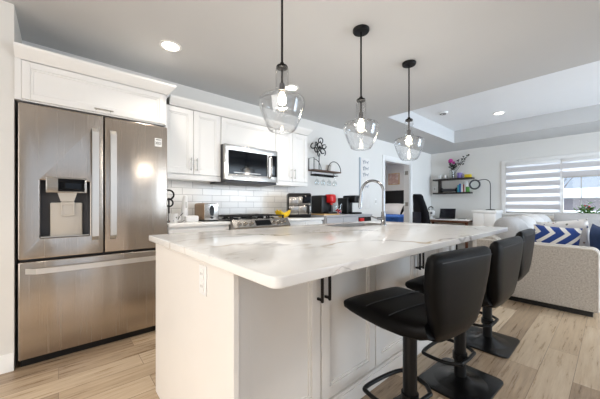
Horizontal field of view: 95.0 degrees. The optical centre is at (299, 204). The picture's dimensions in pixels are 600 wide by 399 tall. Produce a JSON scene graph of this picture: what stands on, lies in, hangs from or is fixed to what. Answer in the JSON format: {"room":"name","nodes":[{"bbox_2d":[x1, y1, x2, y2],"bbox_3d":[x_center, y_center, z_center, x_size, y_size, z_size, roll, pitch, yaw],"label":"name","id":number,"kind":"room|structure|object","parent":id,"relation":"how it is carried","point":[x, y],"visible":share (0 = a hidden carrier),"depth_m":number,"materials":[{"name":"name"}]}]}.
{"room":"kitchen","nodes":[
{"label":"kitchen","id":0,"kind":"room"},
{"bbox_2d":[0,0,21,367],"bbox_3d":[-2.977,-0.120,1.251,2.378,2.440,0.530,0,0,-41],"label":"wall","id":1,"kind":"structure","parent":0,"point":[9,26],"depth_m":1.82,"materials":[{"name":"paint"}]},
{"bbox_2d":[0,353,13,373],"bbox_3d":[-2.790,1.042,1.052,2.358,0.115,0.016,0,0,-41],"label":"baseboard","id":2,"kind":"structure","parent":1,"relation":"attached to","point":[6,361],"depth_m":1.80,"materials":[{"name":"white wood"}]},
{"bbox_2d":[22,40,430,222],"bbox_3d":[-0.595,-0.120,5.109,11.250,2.440,2.138,0,0,-41],"label":"wall","id":3,"kind":"structure","parent":0,"point":[338,150],"depth_m":4.42,"materials":[{"name":"paint"}]},
{"bbox_2d":[13,41,176,126],"bbox_3d":[-1.676,-0.883,2.340,1.010,0.350,0.612,0,0,-41],"label":"upper cabinet","id":4,"kind":"object","parent":3,"relation":"attached to","point":[42,77],"visible":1,"depth_m":2.07,"materials":[{"name":"white wood"}]},
{"bbox_2d":[165,104,220,181],"bbox_3d":[-1.185,-0.612,2.919,0.589,0.716,0.375,0,0,-41],"label":"upper cabinet","id":5,"kind":"object","parent":3,"relation":"attached to","point":[193,137],"visible":0.94,"depth_m":2.81,"materials":[{"name":"white wood"}]},
{"bbox_2d":[221,117,274,150],"bbox_3d":[-0.685,-0.807,3.357,0.736,0.325,0.375,0,0,-41],"label":"upper cabinet","id":6,"kind":"object","parent":3,"relation":"attached to","point":[235,132],"visible":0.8,"depth_m":3.22,"materials":[{"name":"white wood"}]},
{"bbox_2d":[166,94,312,135],"bbox_3d":[-0.653,-1.010,3.377,1.873,0.080,0.403,0,0,-41],"label":"crown molding","id":7,"kind":"structure","parent":6,"relation":"attached to","point":[173,100],"depth_m":3.06,"materials":[{"name":"white wood"}]},
{"bbox_2d":[210,143,277,186],"bbox_3d":[-0.662,-0.454,3.311,0.708,0.417,0.472,0,0,-41],"label":"microwave","id":8,"kind":"object","parent":6,"relation":"attached to","point":[240,165],"visible":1,"depth_m":3.15,"materials":[{"name":"metal"}]},
{"bbox_2d":[274,129,306,186],"bbox_3d":[-0.201,-0.612,3.783,0.549,0.716,0.375,0,0,-41],"label":"upper cabinet","id":9,"kind":"object","parent":3,"relation":"attached to","point":[291,148],"visible":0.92,"depth_m":3.65,"materials":[{"name":"white wood"}]},
{"bbox_2d":[308,157,340,177],"bbox_3d":[0.416,-0.602,4.497,0.651,0.273,0.129,0,0,-41],"label":"wall shelf","id":10,"kind":"object","parent":3,"relation":"attached to","point":[311,170],"visible":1,"depth_m":4.47,"materials":[{"name":"brown wood"}]},
{"bbox_2d":[310,138,326,169],"bbox_3d":[0.299,-0.820,4.403,0.326,0.526,0.100,0,0,-41],"label":"ornament","id":11,"kind":"object","parent":10,"relation":"on","point":[319,147],"visible":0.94,"depth_m":4.41,"materials":[{"name":"black metal"}]},
{"bbox_2d":[328,165,334,170],"bbox_3d":[0.520,-0.618,4.590,0.100,0.122,0.080,0,0,-41],"label":"candle jar","id":12,"kind":"object","parent":10,"relation":"on","point":[331,167],"visible":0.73,"depth_m":4.55,"materials":[{"name":"white glass"}]},
{"bbox_2d":[359,157,369,208],"bbox_3d":[1.241,-0.415,5.292,0.320,0.970,0.027,0,0,-41],"label":"wall sign","id":13,"kind":"object","parent":3,"relation":"attached to","point":[364,164],"visible":0.95,"depth_m":5.30,"materials":[{"name":"white wood"}]},
{"bbox_2d":[388,173,399,184],"bbox_3d":[3.140,-0.870,9.201,0.036,0.380,0.400,0,0,-41],"label":"wall art","id":14,"kind":"object","parent":3,"relation":"attached to","point":[394,178],"visible":1,"depth_m":9.17,"materials":[{"name":"paper"}]},
{"bbox_2d":[382,155,411,222],"bbox_3d":[2.146,0.025,6.186,1.270,2.150,0.158,0,0,-41],"label":"door frame","id":15,"kind":"structure","parent":3,"relation":"in","point":[408,166],"depth_m":6.49,"materials":[{"name":"white wood"}]},
{"bbox_2d":[0,249,599,398],"bbox_3d":[1.622,1.140,2.623,11.300,0.080,8.800,0,0,-41],"label":"floor","id":16,"kind":"structure","parent":0,"point":[557,354],"depth_m":1.87,"materials":[{"name":"brown wood"}]},
{"bbox_2d":[18,102,166,366],"bbox_3d":[-1.682,0.200,2.313,0.933,1.800,0.584,0,0,-41],"label":"refrigerator","id":17,"kind":"object","parent":16,"relation":"on","point":[92,191],"visible":0.95,"depth_m":2.06,"materials":[{"name":"silver metal"}]},
{"bbox_2d":[167,225,228,233],"bbox_3d":[-1.121,0.651,2.850,0.595,0.898,0.558,0,0,-41],"label":"base cabinet","id":18,"kind":"object","parent":16,"relation":"on","point":[173,230],"visible":0.15,"depth_m":2.64,"materials":[{"name":"white wood"}]},
{"bbox_2d":[167,220,230,227],"bbox_3d":[-1.124,0.186,2.854,0.598,0.032,0.552,0,0,-41],"label":"countertop","id":19,"kind":"structure","parent":18,"relation":"on","point":[199,223],"depth_m":2.67,"materials":[{"name":"stone"}]},
{"bbox_2d":[167,189,174,222],"bbox_3d":[-1.279,0.008,2.683,0.140,0.323,0.140,0,0,-41],"label":"stand","id":20,"kind":"object","parent":19,"relation":"on","point":[172,197],"visible":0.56,"depth_m":2.68,"materials":[{"name":"black metal"}]},
{"bbox_2d":[169,213,180,222],"bbox_3d":[-1.193,0.125,2.606,0.080,0.090,0.100,0,0,16],"label":"mug","id":21,"kind":"object","parent":19,"relation":"on","point":[173,217],"visible":0.94,"depth_m":2.57,"materials":[{"name":"ceramic"}]},
{"bbox_2d":[195,203,218,221],"bbox_3d":[-0.998,0.074,2.947,0.160,0.192,0.315,0,0,-41],"label":"toaster","id":22,"kind":"object","parent":19,"relation":"on","point":[206,212],"visible":0.97,"depth_m":2.85,"materials":[{"name":"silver metal"}]},
{"bbox_2d":[219,214,290,229],"bbox_3d":[-0.588,0.598,3.260,0.742,0.965,0.625,0,0,-41],"label":"range","id":23,"kind":"object","parent":16,"relation":"on","point":[242,221],"visible":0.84,"depth_m":3.06,"materials":[{"name":"metal"}]},
{"bbox_2d":[219,217,276,221],"bbox_3d":[-0.613,0.168,3.288,0.742,0.020,0.550,0,0,-41],"label":"cooktop","id":24,"kind":"object","parent":23,"relation":"in","point":[232,219],"depth_m":3.08,"materials":[{"name":"black metal"}]},
{"bbox_2d":[290,220,321,225],"bbox_3d":[-0.094,0.651,3.753,0.647,0.898,0.558,0,0,-41],"label":"base cabinet","id":25,"kind":"object","parent":16,"relation":"on","point":[310,222],"visible":0.11,"depth_m":3.58,"materials":[{"name":"white wood"}]},
{"bbox_2d":[277,217,323,221],"bbox_3d":[-0.096,0.186,3.757,0.654,0.032,0.552,0,0,-41],"label":"countertop","id":26,"kind":"structure","parent":25,"relation":"on","point":[310,218],"depth_m":3.56,"materials":[{"name":"stone"}]},
{"bbox_2d":[275,208,290,217],"bbox_3d":[-0.206,0.102,3.546,0.213,0.120,0.122,0,0,-41],"label":"banana bunch","id":27,"kind":"object","parent":26,"relation":"on","point":[286,214],"visible":0.88,"depth_m":3.51,"materials":[{"name":"yellow food"}]},
{"bbox_2d":[287,193,310,217],"bbox_3d":[-0.014,0.005,3.770,0.320,0.330,0.285,0,0,-8],"label":"air fryer","id":28,"kind":"object","parent":26,"relation":"on","point":[299,204],"visible":0.96,"depth_m":3.67,"materials":[{"name":"black plastic"}]},
{"bbox_2d":[156,244,457,398],"bbox_3d":[0.320,0.659,2.017,2.296,0.882,0.963,0,0,-41],"label":"kitchen island","id":29,"kind":"object","parent":16,"relation":"on","point":[221,334],"visible":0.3,"depth_m":1.29,"materials":[{"name":"paint"}]},
{"bbox_2d":[199,264,206,296],"bbox_3d":[-0.384,0.296,1.088,0.005,0.117,0.070,0,0,-41],"label":"outlet","id":30,"kind":"object","parent":29,"relation":"attached to","point":[202,267],"depth_m":1.08,"materials":[{"name":"white plastic"}]},
{"bbox_2d":[149,221,507,288],"bbox_3d":[0.390,0.201,1.971,2.363,0.032,1.317,0,0,-41],"label":"island countertop","id":31,"kind":"structure","parent":29,"relation":"on","point":[284,256],"depth_m":1.26,"materials":[{"name":"stone"}]},
{"bbox_2d":[325,223,380,226],"bbox_3d":[0.535,0.291,2.573,0.628,0.218,0.288,0,0,-41],"label":"sink","id":32,"kind":"object","parent":31,"relation":"in","point":[348,224],"visible":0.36,"depth_m":2.71,"materials":[{"name":"metal"}]},
{"bbox_2d":[358,179,385,224],"bbox_3d":[0.664,-0.029,2.579,0.274,0.427,0.104,0,0,33],"label":"faucet","id":33,"kind":"object","parent":31,"relation":"on","point":[382,218],"visible":0.97,"depth_m":2.53,"materials":[{"name":"silver metal"}]},
{"bbox_2d":[311,214,371,223],"bbox_3d":[0.599,0.623,4.345,1.095,0.955,0.593,0,0,-41],"label":"sideboard","id":34,"kind":"object","parent":16,"relation":"on","point":[341,218],"visible":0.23,"depth_m":4.03,"materials":[{"name":"grey laminate"}]},
{"bbox_2d":[311,213,339,214],"bbox_3d":[0.336,0.136,4.102,0.340,0.018,0.400,0,0,-41],"label":"cutting board","id":35,"kind":"object","parent":34,"relation":"on","point":[311,213],"visible":0.6,"depth_m":3.96,"materials":[{"name":"brown wood"}]},
{"bbox_2d":[311,194,336,213],"bbox_3d":[0.359,-0.015,4.103,0.245,0.285,0.310,0,0,-41],"label":"coffee machine","id":36,"kind":"object","parent":35,"relation":"on","point":[320,204],"visible":1,"depth_m":4.03,"materials":[{"name":"black plastic"}]},
{"bbox_2d":[338,195,361,213],"bbox_3d":[0.815,-0.005,4.503,0.250,0.300,0.310,0,0,-41],"label":"machine","id":37,"kind":"object","parent":34,"relation":"on","point":[345,205],"visible":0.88,"depth_m":4.43,"materials":[{"name":"black plastic"}]},
{"bbox_2d":[385,190,403,221],"bbox_3d":[2.704,0.310,8.119,2.100,1.580,1.630,0,0,-41],"label":"bed","id":38,"kind":"object","parent":16,"relation":"on","point":[397,196],"visible":0.12,"depth_m":8.95,"materials":[{"name":"black fabric"}]},
{"bbox_2d":[385,203,403,213],"bbox_3d":[2.953,0.135,8.851,0.338,0.369,0.720,0,0,-41],"label":"bed pillow","id":39,"kind":"object","parent":38,"relation":"on","point":[391,208],"visible":0.73,"depth_m":8.70,"materials":[{"name":"white fabric"}]},
{"bbox_2d":[386,214,403,221],"bbox_3d":[2.437,0.490,7.878,1.380,0.420,1.540,0,0,-41],"label":"quilt","id":40,"kind":"object","parent":38,"relation":"on","point":[389,217],"depth_m":7.01,"materials":[{"name":"blue fabric"}]},
{"bbox_2d":[344,246,491,398],"bbox_3d":[0.544,0.641,1.332,0.450,0.917,0.530,0,0,-32],"label":"bar stool","id":41,"kind":"object","parent":16,"relation":"on","point":[455,281],"visible":1,"depth_m":1.15,"materials":[{"name":"leather"}]},
{"bbox_2d":[413,194,430,223],"bbox_3d":[2.812,0.432,5.918,0.761,1.335,0.700,0,0,-5],"label":"office chair","id":42,"kind":"object","parent":16,"relation":"on","point":[420,210],"visible":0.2,"depth_m":5.76,"materials":[{"name":"black leather"}]},
{"bbox_2d":[430,219,472,247],"bbox_3d":[3.574,0.718,6.621,0.610,0.765,1.030,0,0,-41],"label":"desk","id":43,"kind":"object","parent":16,"relation":"on","point":[431,220],"visible":0.29,"depth_m":6.27,"materials":[{"name":"brown wood"}]},
{"bbox_2d":[428,206,434,218],"bbox_3d":[3.231,0.182,6.772,0.175,0.307,0.170,0,0,-41],"label":"gadget","id":44,"kind":"object","parent":43,"relation":"on","point":[431,212],"visible":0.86,"depth_m":6.72,"materials":[{"name":"white plastic"}]},
{"bbox_2d":[435,209,455,218],"bbox_3d":[3.528,0.212,6.667,0.302,0.246,0.360,0,0,-41],"label":"laptop","id":45,"kind":"object","parent":43,"relation":"on","point":[444,213],"visible":0.96,"depth_m":6.72,"materials":[{"name":"black plastic"}]},
{"bbox_2d":[405,236,524,398],"bbox_3d":[1.002,0.641,1.699,0.450,0.917,0.530,0,0,-38],"label":"bar stool","id":46,"kind":"object","parent":16,"relation":"on","point":[450,378],"visible":0.7,"depth_m":1.61,"materials":[{"name":"black leather"}]},
{"bbox_2d":[472,210,502,246],"bbox_3d":[4.122,0.608,6.058,0.550,0.985,0.460,0,0,-41],"label":"storage cabinet","id":47,"kind":"object","parent":16,"relation":"on","point":[487,218],"visible":0.34,"depth_m":5.89,"materials":[{"name":"white wood"}]},
{"bbox_2d":[469,179,494,209],"bbox_3d":[4.116,-0.236,6.224,0.180,0.702,0.507,0,0,-41],"label":"lamp","id":48,"kind":"object","parent":47,"relation":"on","point":[471,181],"visible":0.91,"depth_m":6.23,"materials":[{"name":"black metal"}]},
{"bbox_2d":[466,228,536,358],"bbox_3d":[1.520,0.641,2.209,0.450,0.917,0.530,0,0,-41],"label":"bar stool","id":49,"kind":"object","parent":16,"relation":"on","point":[484,339],"visible":0.48,"depth_m":2.13,"materials":[{"name":"black leather"}]},
{"bbox_2d":[477,213,599,316],"bbox_3d":[4.271,0.621,3.433,3.152,0.958,2.720,0,0,-41],"label":"sectional sofa","id":50,"kind":"object","parent":16,"relation":"on","point":[562,277],"visible":0.44,"depth_m":2.88,"materials":[{"name":"fabric"}]},
{"bbox_2d":[493,217,528,238],"bbox_3d":[2.756,0.435,3.553,0.630,0.560,0.364,0,0,-41],"label":"cushion","id":51,"kind":"object","parent":50,"relation":"on","point":[514,225],"depth_m":3.38,"materials":[{"name":"white fabric"}]},
{"bbox_2d":[513,215,536,228],"bbox_3d":[3.267,0.435,4.001,0.630,0.560,0.364,0,0,-41],"label":"cushion","id":52,"kind":"object","parent":50,"relation":"on","point":[528,220],"depth_m":3.84,"materials":[{"name":"white fabric"}]},
{"bbox_2d":[523,214,544,221],"bbox_3d":[3.777,0.435,4.450,0.630,0.560,0.364,0,0,-41],"label":"cushion","id":53,"kind":"object","parent":50,"relation":"on","point":[537,218],"depth_m":4.31,"materials":[{"name":"white fabric"}]},
{"bbox_2d":[531,214,551,221],"bbox_3d":[4.288,0.435,4.899,0.630,0.560,0.364,0,0,-41],"label":"cushion","id":54,"kind":"object","parent":50,"relation":"on","point":[544,217],"depth_m":4.75,"materials":[{"name":"white fabric"}]},
{"bbox_2d":[534,224,582,245],"bbox_3d":[2.871,0.440,3.095,0.428,0.438,0.172,0,0,41],"label":"throw pillow","id":55,"kind":"object","parent":50,"relation":"on","point":[545,234],"visible":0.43,"depth_m":3.02,"materials":[{"name":"blue fabric"}]},
{"bbox_2d":[536,218,589,246],"bbox_3d":[3.121,0.400,3.235,0.193,0.506,0.517,0,0,-33],"label":"throw pillow","id":56,"kind":"object","parent":50,"relation":"on","point":[581,223],"visible":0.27,"depth_m":3.09,"materials":[{"name":"fabric"}]},
{"bbox_2d":[554,213,599,229],"bbox_3d":[4.825,0.370,4.705,0.255,0.456,0.700,0,0,-41],"label":"cushion","id":57,"kind":"object","parent":50,"relation":"on","point":[592,218],"depth_m":4.67,"materials":[{"name":"white fabric"}]},
{"bbox_2d":[589,223,599,250],"bbox_3d":[3.180,0.435,2.880,0.162,0.463,0.403,0,0,25],"label":"throw pillow","id":58,"kind":"object","parent":50,"relation":"on","point":[594,235],"visible":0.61,"depth_m":2.90,"materials":[{"name":"blue fabric"}]},
{"bbox_3d":[5.259,0.850,5.006,0.240,0.500,0.280,0,0,-41],"label":"plant stand","id":59,"kind":"object","parent":16,"relation":"on","visible":0},
{"bbox_2d":[574,202,599,213],"bbox_3d":[5.243,0.270,4.980,0.239,0.659,0.441,0,0,-44],"label":"potted plant","id":60,"kind":"object","parent":59,"relation":"on","point":[589,209],"visible":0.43,"depth_m":4.99,"materials":[{"name":"green plant"}]},
{"bbox_2d":[3,0,599,153],"bbox_3d":[1.881,-1.510,1.533,10.250,0.340,6.820,0,0,-41],"label":"ceiling","id":61,"kind":"structure","parent":0,"point":[536,62],"depth_m":2.42,"materials":[{"name":"paint"}]},
{"bbox_2d":[159,40,181,51],"bbox_3d":[-1.090,-1.337,2.317,0.176,0.006,0.176,0,0,-41],"label":"recessed light","id":62,"kind":"object","parent":61,"relation":"in","point":[168,45],"visible":1,"depth_m":2.30,"materials":[{"name":"beige"}]},
{"bbox_2d":[259,0,304,133],"bbox_3d":[-0.104,-0.882,1.599,0.268,0.915,0.268,0,0,-41],"label":"pendant light","id":63,"kind":"object","parent":61,"relation":"hanging from","point":[282,67],"visible":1,"depth_m":1.59,"materials":[{"name":"clear glass"}]},
{"bbox_2d":[279,83,284,92],"bbox_3d":[-0.104,-0.680,1.599,0.034,0.050,0.034,0,0,-41],"label":"socket","id":64,"kind":"object","parent":63,"relation":"attached to","point":[282,85],"depth_m":1.59,"materials":[{"name":"metal"}]},
{"bbox_2d":[285,84,298,90],"bbox_3d":[-0.101,-1.337,3.146,0.176,0.006,0.176,0,0,-41],"label":"recessed light","id":65,"kind":"object","parent":61,"relation":"in","point":[291,87],"visible":0.79,"depth_m":3.12,"materials":[{"name":"beige"}]},
{"bbox_2d":[343,24,378,150],"bbox_3d":[0.466,-0.882,2.100,0.268,0.915,0.268,0,0,-41],"label":"pendant light","id":66,"kind":"object","parent":61,"relation":"hanging from","point":[361,30],"visible":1,"depth_m":2.09,"materials":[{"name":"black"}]},
{"bbox_2d":[394,59,424,160],"bbox_3d":[1.028,-0.882,2.594,0.268,0.915,0.268,0,0,-41],"label":"pendant light","id":67,"kind":"object","parent":61,"relation":"hanging from","point":[408,64],"visible":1,"depth_m":2.59,"materials":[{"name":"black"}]},
{"bbox_2d":[438,111,447,114],"bbox_3d":[2.476,-1.582,4.758,0.150,0.036,0.150,0,0,-41],"label":"smoke detector","id":68,"kind":"object","parent":61,"relation":"attached to","point":[442,112],"visible":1,"depth_m":4.71,"materials":[{"name":"white plastic"}]},
{"bbox_2d":[493,111,504,114],"bbox_3d":[3.462,-1.597,4.786,0.176,0.006,0.176,0,0,-41],"label":"recessed light","id":69,"kind":"object","parent":61,"relation":"in","point":[500,112],"visible":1,"depth_m":4.79,"materials":[{"name":"beige"}]},
{"bbox_2d":[431,131,599,245],"bbox_3d":[5.681,-0.120,4.859,0.150,2.440,6.800,0,0,-41],"label":"wall","id":70,"kind":"structure","parent":0,"point":[483,162],"depth_m":6.34,"materials":[{"name":"paint"}]},
{"bbox_2d":[433,177,474,193],"bbox_3d":[3.765,-0.463,6.775,0.200,0.375,0.890,0,0,-41],"label":"floating shelf","id":71,"kind":"object","parent":70,"relation":"attached to","point":[464,178],"visible":0.95,"depth_m":6.74,"materials":[{"name":"brown wood"}]},
{"bbox_2d":[441,187,456,192],"bbox_3d":[3.708,-0.370,6.839,0.115,0.115,0.380,0,0,-41],"label":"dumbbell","id":72,"kind":"object","parent":71,"relation":"on","point":[442,189],"visible":0.81,"depth_m":6.84,"materials":[{"name":"black plastic"}]},
{"bbox_2d":[448,154,468,177],"bbox_3d":[3.850,-0.927,6.680,0.166,0.555,0.467,0,0,-41],"label":"flower vase","id":73,"kind":"object","parent":71,"relation":"on","point":[450,161],"visible":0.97,"depth_m":6.75,"materials":[{"name":"clear glass"}]},
{"bbox_2d":[464,181,467,191],"bbox_3d":[3.956,-0.436,6.550,0.150,0.250,0.030,0,0,-41],"label":"book","id":74,"kind":"object","parent":71,"relation":"on","point":[465,182],"visible":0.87,"depth_m":6.51,"materials":[{"name":"white paper"}]},
{"bbox_2d":[455,245,472,248],"bbox_3d":[4.304,1.042,3.662,3.500,0.115,6.520,0,0,-41],"label":"baseboard","id":75,"kind":"structure","parent":70,"relation":"attached to","point":[459,246],"depth_m":6.71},
{"bbox_2d":[501,151,599,215],"bbox_3d":[5.161,-0.372,5.386,0.175,1.205,2.020,0,0,-41],"label":"window","id":76,"kind":"structure","parent":70,"relation":"in","point":[503,167],"depth_m":5.53,"materials":[{"name":"white plastic"}]},
{"bbox_2d":[505,159,560,212],"bbox_3d":[4.797,-0.364,5.700,0.032,1.063,0.879,0,0,-41],"label":"zebra blind","id":77,"kind":"object","parent":76,"relation":"attached to","point":[531,187],"visible":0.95,"depth_m":5.68,"materials":[{"name":"white fabric"}]},
{"bbox_2d":[562,155,599,177],"bbox_3d":[5.407,-0.711,5.006,0.032,0.370,0.935,0,0,-41],"label":"zebra blind","id":78,"kind":"object","parent":76,"relation":"attached to","point":[588,166],"visible":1,"depth_m":5.16,"materials":[{"name":"white fabric"}]},
{"label":"outside","id":79,"kind":"structure","parent":0,"visible":0},
{"bbox_3d":[26.052,1.650,21.558,52.400,0.100,30.000,0,0,-41],"label":"ground","id":80,"kind":"structure","parent":79,"visible":0},
{"bbox_2d":[564,188,599,210],"bbox_3d":[14.349,0.390,12.607,4.600,2.420,14.600,0,0,-41],"label":"garage","id":81,"kind":"structure","parent":80,"relation":"on","point":[569,204],"depth_m":12.15,"materials":[{"name":"white"}]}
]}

